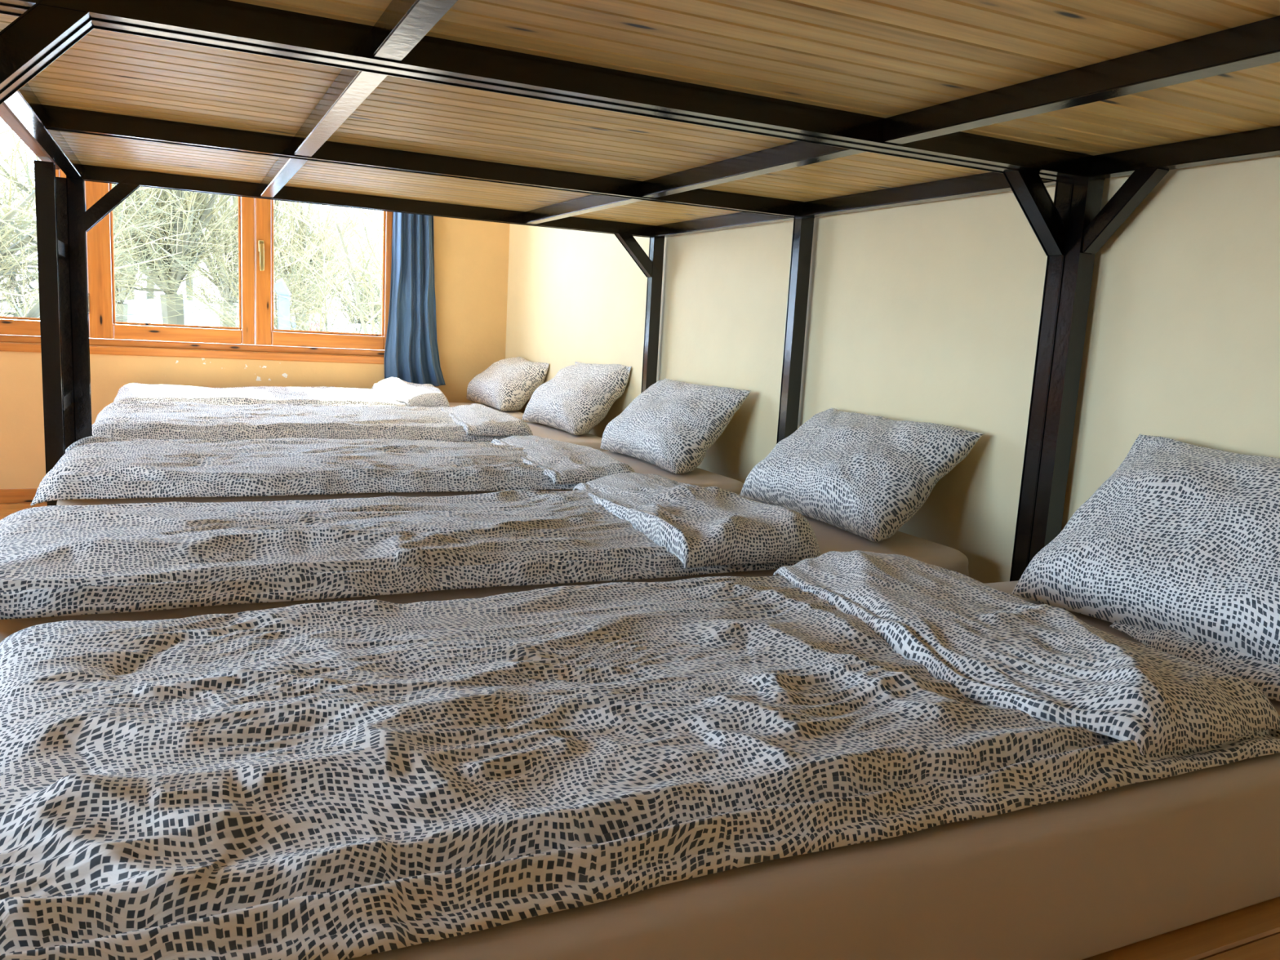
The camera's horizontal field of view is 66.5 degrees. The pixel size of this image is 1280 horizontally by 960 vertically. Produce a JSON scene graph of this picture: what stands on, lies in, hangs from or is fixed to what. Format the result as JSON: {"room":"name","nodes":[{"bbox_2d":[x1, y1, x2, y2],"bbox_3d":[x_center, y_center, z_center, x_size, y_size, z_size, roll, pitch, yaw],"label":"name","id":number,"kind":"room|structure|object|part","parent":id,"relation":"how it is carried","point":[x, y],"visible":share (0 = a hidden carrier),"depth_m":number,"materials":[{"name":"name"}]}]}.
{"room":"hostel dormitory","nodes":[
{"label":"hostel dormitory","id":0,"kind":"room"},
{"bbox_2d":[0,502,47,519],"bbox_3d":[-1.340,0.903,0.922,5.740,0.150,9.390,-1,10,-25],"label":"floor","id":1,"kind":"structure","parent":0,"point":[6,508],"depth_m":4.79,"materials":[{"name":"orange wood"}]},
{"bbox_2d":[33,160,75,506],"bbox_3d":[-1.752,-0.215,2.955,0.046,1.394,0.426,-1,10,-25],"label":"bed post","id":2,"kind":"object","parent":1,"relation":"on","point":[51,191],"visible":0.62,"depth_m":2.75,"materials":[{"name":"black paint"}]},
{"bbox_3d":[-1.833,-0.245,3.124,0.046,1.394,0.046,-1,10,-25],"label":"rail","id":3,"kind":"part","parent":2,"relation":"part of","materials":[{"name":"black paint"}]},
{"bbox_2d":[0,5,1072,581],"bbox_3d":[-0.465,-0.174,2.654,2.102,1.547,2.068,-1,10,-25],"label":"bunk bed","id":4,"kind":"object","parent":1,"relation":"on","point":[127,107],"visible":0.79,"depth_m":2.29,"materials":[{"name":"black paint"}]},
{"bbox_3d":[-1.324,-0.794,2.132,0.042,0.042,1.979,-1,10,-25],"label":"rail","id":5,"kind":"part","parent":4,"relation":"part of","materials":[{"name":"black paint"}]},
{"bbox_3d":[-1.793,-0.248,3.142,0.046,1.398,0.046,-1,10,-25],"label":"post","id":6,"kind":"part","parent":4,"relation":"part of","materials":[{"name":"black paint"}]},
{"bbox_3d":[-1.035,-0.884,2.816,0.042,0.042,0.978,-1,10,-25],"label":"cross rail","id":7,"kind":"part","parent":4,"relation":"part of","materials":[{"name":"black paint"}]},
{"bbox_3d":[-0.606,-0.721,1.915,0.042,0.042,0.958,-1,10,-25],"label":"cross rail","id":8,"kind":"part","parent":4,"relation":"part of","materials":[{"name":"black paint"}]},
{"bbox_3d":[-0.204,-0.898,3.210,0.042,0.042,0.978,-1,10,-25],"label":"cross rail","id":9,"kind":"part","parent":4,"relation":"part of","materials":[{"name":"black paint"}]},
{"bbox_3d":[0.030,-0.280,4.006,0.046,1.398,0.046,-1,10,-25],"label":"post","id":10,"kind":"part","parent":4,"relation":"part of","materials":[{"name":"black paint"}]},
{"bbox_3d":[0.226,-0.735,2.309,0.042,0.042,0.958,-1,10,-25],"label":"cross rail","id":11,"kind":"part","parent":4,"relation":"part of","materials":[{"name":"black paint"}]},
{"bbox_3d":[0.464,-0.115,3.097,0.046,1.398,0.046,-1,10,-25],"label":"post","id":12,"kind":"part","parent":4,"relation":"part of","materials":[{"name":"black paint"}]},
{"bbox_3d":[0.499,-0.826,2.996,0.042,0.042,1.979,-1,10,-25],"label":"rail","id":13,"kind":"part","parent":4,"relation":"part of","materials":[{"name":"black paint"}]},
{"bbox_3d":[0.889,0.046,2.205,0.046,1.398,0.046,-1,10,-25],"label":"post","id":14,"kind":"part","parent":4,"relation":"part of","materials":[{"name":"black paint"}]},
{"bbox_2d":[0,0,1279,567],"bbox_3d":[0.428,0.202,0.827,2.064,1.460,2.074,-1,10,-25],"label":"bunk bed","id":15,"kind":"object","parent":1,"relation":"on","point":[1086,92],"visible":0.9,"depth_m":1.44,"materials":[{"name":"black paint"}]},
{"bbox_3d":[-0.159,-0.551,0.979,0.042,0.042,0.971,-1,10,-25],"label":"cross rail","id":16,"kind":"part","parent":15,"relation":"part of","materials":[{"name":"black paint"}]},
{"bbox_3d":[0.907,0.053,2.167,0.046,1.398,0.046,-1,10,-25],"label":"post","id":17,"kind":"part","parent":15,"relation":"part of","materials":[{"name":"black paint"}]},
{"bbox_3d":[0.672,-0.566,1.373,0.042,0.042,0.971,-1,10,-25],"label":"cross rail","id":18,"kind":"part","parent":15,"relation":"part of","materials":[{"name":"black paint"}]},
{"bbox_3d":[1.378,-0.492,1.154,0.042,0.042,1.985,-1,10,-25],"label":"rail","id":19,"kind":"part","parent":15,"relation":"part of","materials":[{"name":"black paint"}]},
{"bbox_2d":[1082,896,1279,959],"bbox_3d":[-0.496,0.406,2.733,2.013,0.372,6.159,-1,10,-25],"label":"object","id":20,"kind":"structure","parent":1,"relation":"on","point":[1252,932],"depth_m":1.12,"materials":[{"name":"orange wood"}]},
{"bbox_2d":[56,451,743,505],"bbox_3d":[-0.686,0.051,3.122,1.986,0.185,0.842,-1,10,-25],"label":"mattress","id":21,"kind":"object","parent":20,"relation":"on","point":[698,477],"visible":0.09,"depth_m":2.71,"materials":[{"name":"beige fabric"}]},
{"bbox_2d":[30,435,635,506],"bbox_3d":[-0.849,-0.057,2.927,1.614,0.092,0.847,-1,10,-25],"label":"duvet","id":22,"kind":"object","parent":21,"relation":"on","point":[96,466],"visible":0.98,"depth_m":2.71,"materials":[{"name":"fabric"}]},
{"bbox_2d":[600,377,751,474],"bbox_3d":[0.100,-0.213,3.523,0.305,0.283,0.641,-1,10,-25],"label":"pillow","id":23,"kind":"object","parent":21,"relation":"on","point":[672,425],"visible":1,"depth_m":3.32,"materials":[{"name":"fabric"}]},
{"bbox_2d":[0,500,968,643],"bbox_3d":[-0.260,0.212,2.231,1.983,0.185,0.844,-1,10,-25],"label":"mattress","id":24,"kind":"object","parent":20,"relation":"on","point":[829,537],"visible":0.12,"depth_m":1.81,"materials":[{"name":"beige fabric"}]},
{"bbox_2d":[0,472,820,619],"bbox_3d":[-0.464,0.090,2.059,1.652,0.144,0.853,-1,10,-25],"label":"duvet","id":25,"kind":"object","parent":24,"relation":"on","point":[55,560],"visible":1,"depth_m":1.83,"materials":[{"name":"fabric"}]},
{"bbox_2d":[739,408,983,542],"bbox_3d":[0.549,-0.036,2.579,0.322,0.272,0.621,-1,10,-25],"label":"pillow","id":26,"kind":"object","parent":24,"relation":"on","point":[865,476],"visible":1,"depth_m":2.40,"materials":[{"name":"fabric"}]},
{"bbox_2d":[448,402,529,422],"bbox_3d":[-1.571,-0.286,4.980,1.982,0.185,0.844,-1,10,-25],"label":"mattress","id":27,"kind":"object","parent":20,"relation":"on","point":[518,415],"visible":0.05,"depth_m":5.26,"materials":[{"name":"beige fabric"}]},
{"bbox_2d":[113,377,449,407],"bbox_3d":[-1.707,-0.436,4.845,1.603,0.138,0.795,-1,10,-25],"label":"duvet","id":28,"kind":"object","parent":27,"relation":"on","point":[392,391],"visible":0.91,"depth_m":4.73,"materials":[{"name":"fabric"}]},
{"bbox_2d":[466,356,549,411],"bbox_3d":[-0.753,-0.544,5.402,0.283,0.271,0.660,-1,10,-25],"label":"pillow","id":29,"kind":"object","parent":27,"relation":"on","point":[507,384],"visible":0.98,"depth_m":5.17,"materials":[{"name":"fabric"}]},
{"bbox_2d":[456,422,609,451],"bbox_3d":[-1.138,-0.121,4.072,1.988,0.185,0.841,-1,10,-25],"label":"mattress","id":30,"kind":"object","parent":20,"relation":"on","point":[539,429],"visible":0.08,"depth_m":4.21,"materials":[{"name":"beige fabric"}]},
{"bbox_2d":[92,400,533,441],"bbox_3d":[-1.289,-0.248,3.953,1.642,0.092,0.861,-1,10,-25],"label":"duvet","id":31,"kind":"object","parent":30,"relation":"on","point":[157,420],"visible":1,"depth_m":3.75,"materials":[{"name":"fabric"}]},
{"bbox_2d":[522,361,631,435],"bbox_3d":[-0.315,-0.393,4.471,0.294,0.304,0.674,-1,10,-25],"label":"pillow","id":32,"kind":"object","parent":30,"relation":"on","point":[580,396],"visible":1,"depth_m":4.26,"materials":[{"name":"fabric"}]},
{"bbox_2d":[344,580,1279,959],"bbox_3d":[0.163,0.373,1.339,1.987,0.185,0.841,-1,10,-25],"label":"mattress","id":33,"kind":"object","parent":20,"relation":"on","point":[1083,877],"visible":0.15,"depth_m":0.97,"materials":[{"name":"beige fabric"}]},
{"bbox_2d":[0,550,1279,959],"bbox_3d":[-0.008,0.225,1.254,1.507,0.113,0.830,-1,10,-25],"label":"duvet","id":34,"kind":"object","parent":33,"relation":"on","point":[346,780],"visible":1,"depth_m":1.00,"materials":[{"name":"fabric"}]},
{"bbox_2d":[1010,434,1279,701],"bbox_3d":[0.980,0.120,1.595,0.379,0.313,0.710,-1,10,-25],"label":"pillow","id":35,"kind":"object","parent":33,"relation":"on","point":[1178,549],"visible":0.99,"depth_m":1.61,"materials":[{"name":"fabric"}]},
{"bbox_2d":[0,216,510,488],"bbox_3d":[-3.320,-1.129,4.734,5.490,2.480,0.260,-1,10,-25],"label":"wall","id":36,"kind":"structure","parent":0,"point":[471,256],"depth_m":5.41,"materials":[{"name":"paint"}]},
{"bbox_2d":[0,488,37,502],"bbox_3d":[-3.215,0.080,4.848,5.240,0.070,0.018,-1,10,-25],"label":"baseboard","id":37,"kind":"structure","parent":36,"relation":"attached to","point":[19,495],"depth_m":4.89,"materials":[{"name":"orange wood"}]},
{"bbox_2d":[0,168,66,352],"bbox_3d":[-3.547,-1.274,4.495,1.628,1.307,0.121,-1,10,-25],"label":"window","id":38,"kind":"structure","parent":36,"relation":"in","point":[25,329],"depth_m":4.80,"materials":[{"name":"orange wood"}]},
{"bbox_3d":[-3.206,-0.752,4.759,0.605,0.076,0.060,-1,10,-25],"label":"sash rail","id":39,"kind":"part","parent":38,"relation":"part of","materials":[{"name":"orange wood"}]},
{"bbox_3d":[-3.590,-0.691,4.607,1.620,0.034,0.073,-1,10,-25],"label":"frame rail","id":40,"kind":"part","parent":38,"relation":"part of","materials":[{"name":"orange wood"}]},
{"bbox_3d":[-3.568,-0.644,4.562,1.628,0.041,0.052,-1,10,-25],"label":"sill","id":41,"kind":"part","parent":38,"relation":"part of","materials":[{"name":"orange wood"}]},
{"bbox_2d":[84,181,393,364],"bbox_3d":[-2.087,-1.299,5.187,1.618,1.307,0.121,-1,10,-25],"label":"window","id":42,"kind":"structure","parent":36,"relation":"in","point":[255,215],"depth_m":5.19,"materials":[{"name":"orange wood"}]},
{"bbox_3d":[-2.715,-1.302,4.894,0.109,1.175,0.062,-1,10,-25],"label":"sash","id":43,"kind":"part","parent":42,"relation":"part of","materials":[{"name":"orange wood"}]},
{"bbox_3d":[-2.422,-0.766,5.131,0.608,0.076,0.060,-1,10,-25],"label":"sash rail","id":44,"kind":"part","parent":42,"relation":"part of","materials":[{"name":"orange wood"}]},
{"bbox_3d":[-2.131,-0.716,5.298,1.610,0.034,0.073,-1,10,-25],"label":"frame rail","id":45,"kind":"part","parent":42,"relation":"part of","materials":[{"name":"orange wood"}]},
{"bbox_3d":[-2.109,-0.669,5.254,1.618,0.041,0.052,-1,10,-25],"label":"sill","id":46,"kind":"part","parent":42,"relation":"part of","materials":[{"name":"orange wood"}]},
{"bbox_3d":[-2.016,-1.245,5.198,0.028,0.060,0.007,-1,10,-25],"label":"handle plate","id":47,"kind":"part","parent":42,"relation":"part of","materials":[{"name":"gold metal"}]},
{"bbox_3d":[-2.011,-1.183,5.192,0.022,0.141,0.028,-1,10,-25],"label":"handle lever","id":48,"kind":"part","parent":42,"relation":"part of","materials":[{"name":"gold metal"}]},
{"bbox_3d":[-2.018,-1.314,5.224,0.082,1.175,0.062,-1,10,-25],"label":"sash","id":49,"kind":"part","parent":42,"relation":"part of","materials":[{"name":"orange wood"}]},
{"bbox_3d":[-1.739,-0.777,5.455,0.601,0.076,0.060,-1,10,-25],"label":"sash rail","id":50,"kind":"part","parent":42,"relation":"part of","materials":[{"name":"orange wood"}]},
{"bbox_2d":[383,212,445,386],"bbox_3d":[-1.238,-1.302,5.473,0.358,1.574,0.088,-1,10,-24],"label":"curtain","id":51,"kind":"object","parent":36,"relation":"hanging from","point":[411,354],"visible":0.57,"depth_m":5.51,"materials":[{"name":"blue fabric"}]},
{"bbox_2d":[505,155,1279,583],"bbox_3d":[1.213,-0.438,1.897,0.250,2.480,9.390,-1,10,-25],"label":"wall","id":52,"kind":"structure","parent":0,"point":[930,312],"depth_m":2.46,"materials":[{"name":"beige paint"}]},
{"label":"outside","id":53,"kind":"structure","parent":0,"visible":0},
{"bbox_2d":[0,297,379,349],"bbox_3d":[-21.305,-7.005,44.701,200.000,1.541,200.000,-1,10,-25],"label":"snowy ground","id":54,"kind":"structure","parent":53,"point":[187,320],"depth_m":28.68,"materials":[{"name":"white snow"}]},
{"bbox_2d":[0,135,35,306],"bbox_3d":[-20.685,-8.296,30.384,6.166,5.773,4.339,6,9,19],"label":"bare tree","id":55,"kind":"object","parent":54,"relation":"on","point":[12,188],"visible":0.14,"depth_m":30.00,"materials":[{"name":"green plant"}]},
{"bbox_2d":[5,179,37,258],"bbox_3d":[-21.973,-9.292,38.360,3.977,5.292,5.651,7,10,23],"label":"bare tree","id":56,"kind":"object","parent":54,"relation":"on","point":[24,180],"visible":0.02,"depth_m":36.85,"materials":[{"name":"green plant"}]},
{"bbox_2d":[15,230,37,287],"bbox_3d":[-19.517,-7.379,33.833,4.959,4.450,7.328,3,9,-1],"label":"bare tree","id":57,"kind":"object","parent":54,"relation":"on","point":[33,230],"visible":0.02,"depth_m":33.37,"materials":[{"name":"green plant"}]},
{"bbox_2d":[0,169,146,300],"bbox_3d":[-21.171,-9.928,37.032,7.562,7.081,5.321,-2,10,-31],"label":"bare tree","id":58,"kind":"object","parent":54,"relation":"on","point":[133,291],"visible":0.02,"depth_m":38.23,"materials":[{"name":"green plant"}]},
{"bbox_2d":[0,118,225,320],"bbox_3d":[-8.836,-3.429,11.450,7.328,5.982,8.981,9,10,33],"label":"bare tree","id":59,"kind":"object","parent":54,"relation":"on","point":[7,217],"visible":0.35,"depth_m":12.07,"materials":[{"name":"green plant"}]},
{"bbox_2d":[0,118,228,339],"bbox_3d":[-8.283,-4.867,17.292,7.604,7.120,5.351,8,10,30],"label":"bare tree","id":60,"kind":"object","parent":54,"relation":"on","point":[118,311],"visible":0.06,"depth_m":18.02,"materials":[{"name":"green plant"}]},
{"bbox_2d":[0,117,238,335],"bbox_3d":[-8.025,-2.865,11.581,5.995,4.894,7.348,-2,10,-32],"label":"bare tree","id":61,"kind":"object","parent":54,"relation":"on","point":[34,310],"visible":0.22,"depth_m":12.37,"materials":[{"name":"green plant"}]},
{"bbox_2d":[0,121,286,342],"bbox_3d":[-8.276,-4.656,13.527,5.860,7.798,8.328,12,12,43],"label":"bare tree","id":62,"kind":"object","parent":54,"relation":"on","point":[180,319],"visible":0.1,"depth_m":14.77,"materials":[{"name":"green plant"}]},
{"bbox_2d":[120,193,229,299],"bbox_3d":[-17.278,-9.860,37.909,7.581,7.099,5.335,-2,10,-32],"label":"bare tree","id":63,"kind":"object","parent":54,"relation":"on","point":[147,284],"visible":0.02,"depth_m":37.31,"materials":[{"name":"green plant"}]},
{"bbox_2d":[123,298,239,318],"bbox_3d":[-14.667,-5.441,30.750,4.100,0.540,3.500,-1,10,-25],"label":"shed","id":64,"kind":"object","parent":54,"relation":"on","point":[139,304],"visible":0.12,"depth_m":29.20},
{"bbox_2d":[153,200,231,301],"bbox_3d":[-16.297,-8.948,35.292,4.627,6.157,6.576,0,10,-23],"label":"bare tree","id":65,"kind":"object","parent":54,"relation":"on","point":[192,279],"visible":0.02,"depth_m":36.73,"materials":[{"name":"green plant"}]},
{"bbox_2d":[26,185,382,350],"bbox_3d":[-5.582,-2.876,16.066,8.759,5.319,5.928,1,9,-13],"label":"tree","id":66,"kind":"object","parent":54,"relation":"on","point":[321,305],"visible":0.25,"depth_m":15.63,"materials":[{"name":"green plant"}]},
{"bbox_2d":[182,262,274,305],"bbox_3d":[-16.532,-7.953,39.661,6.711,4.076,4.542,-3,11,-35],"label":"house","id":67,"kind":"structure","parent":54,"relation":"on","point":[202,283],"depth_m":38.87,"materials":[{"name":"white"}]},
{"bbox_2d":[146,189,355,327],"bbox_3d":[-8.446,-5.844,22.273,5.606,7.459,7.966,5,9,12],"label":"bare tree","id":68,"kind":"object","parent":54,"relation":"on","point":[225,292],"visible":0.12,"depth_m":20.67,"materials":[{"name":"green plant"}]},
{"bbox_2d":[218,296,291,318],"bbox_3d":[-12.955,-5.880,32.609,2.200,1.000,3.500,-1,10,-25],"label":"house","id":69,"kind":"structure","parent":54,"relation":"on","point":[273,296],"depth_m":31.27,"materials":[{"name":"white"}]},
{"bbox_2d":[198,195,315,271],"bbox_3d":[-14.671,-9.179,35.270,5.072,6.750,7.208,5,9,9],"label":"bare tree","id":70,"kind":"object","parent":54,"relation":"on","point":[210,195],"visible":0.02,"depth_m":36.49,"materials":[{"name":"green plant"}]},
{"bbox_2d":[273,278,291,329],"bbox_3d":[-4.815,-1.607,13.129,0.241,2.168,0.140,-1,10,-25],"label":"post","id":71,"kind":"object","parent":54,"relation":"on","point":[280,287],"visible":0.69,"depth_m":12.98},
{"bbox_2d":[188,208,382,324],"bbox_3d":[-10.873,-6.992,32.054,8.516,5.172,5.763,8,10,31],"label":"bare tree","id":72,"kind":"object","parent":54,"relation":"on","point":[344,271],"visible":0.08,"depth_m":32.09,"materials":[{"name":"green plant"}]},
{"bbox_2d":[213,195,382,330],"bbox_3d":[-8.983,-5.678,23.053,7.242,6.781,5.096,9,10,33],"label":"bare tree","id":73,"kind":"object","parent":54,"relation":"on","point":[293,220],"visible":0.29,"depth_m":22.19,"materials":[{"name":"green plant"}]},
{"bbox_2d":[217,198,382,350],"bbox_3d":[-1.710,-3.416,11.911,5.214,6.473,8.040,6,9,17],"label":"bare tree","id":74,"kind":"object","parent":54,"relation":"on","point":[359,309],"visible":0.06,"depth_m":11.15,"materials":[{"name":"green plant"}]},
{"bbox_2d":[273,308,329,347],"bbox_3d":[-8.467,-3.326,24.098,1.650,1.780,1.700,-1,10,-25],"label":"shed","id":75,"kind":"object","parent":54,"relation":"on","point":[317,313],"visible":0.08,"depth_m":23.57,"materials":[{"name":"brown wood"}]},
{"bbox_3d":[-7.899,-3.314,23.669,0.340,0.950,0.047,-1,10,-25],"label":"door panel","id":76,"kind":"part","parent":75,"relation":"part of","materials":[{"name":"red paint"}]},
{"bbox_2d":[273,200,382,311],"bbox_3d":[-11.259,-8.931,37.718,4.394,5.847,6.244,10,11,39],"label":"bare tree","id":77,"kind":"object","parent":54,"relation":"on","point":[274,201],"visible":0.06,"depth_m":36.77,"materials":[{"name":"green plant"}]},
{"bbox_2d":[279,208,382,324],"bbox_3d":[-9.499,-7.116,33.111,5.915,5.308,8.740,3,9,0],"label":"bare tree","id":78,"kind":"object","parent":54,"relation":"on","point":[362,293],"visible":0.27,"depth_m":32.91,"materials":[{"name":"green plant"}]},
{"bbox_2d":[312,204,382,270],"bbox_3d":[-8.816,-7.885,33.281,5.641,5.282,3.969,1,9,-16],"label":"bare tree","id":79,"kind":"object","parent":54,"relation":"on","point":[313,204],"visible":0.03,"depth_m":33.34,"materials":[{"name":"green plant"}]},
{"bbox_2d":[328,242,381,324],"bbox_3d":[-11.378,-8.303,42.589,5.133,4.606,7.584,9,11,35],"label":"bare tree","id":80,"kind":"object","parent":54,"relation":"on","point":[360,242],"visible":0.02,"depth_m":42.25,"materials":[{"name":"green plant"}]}
]}

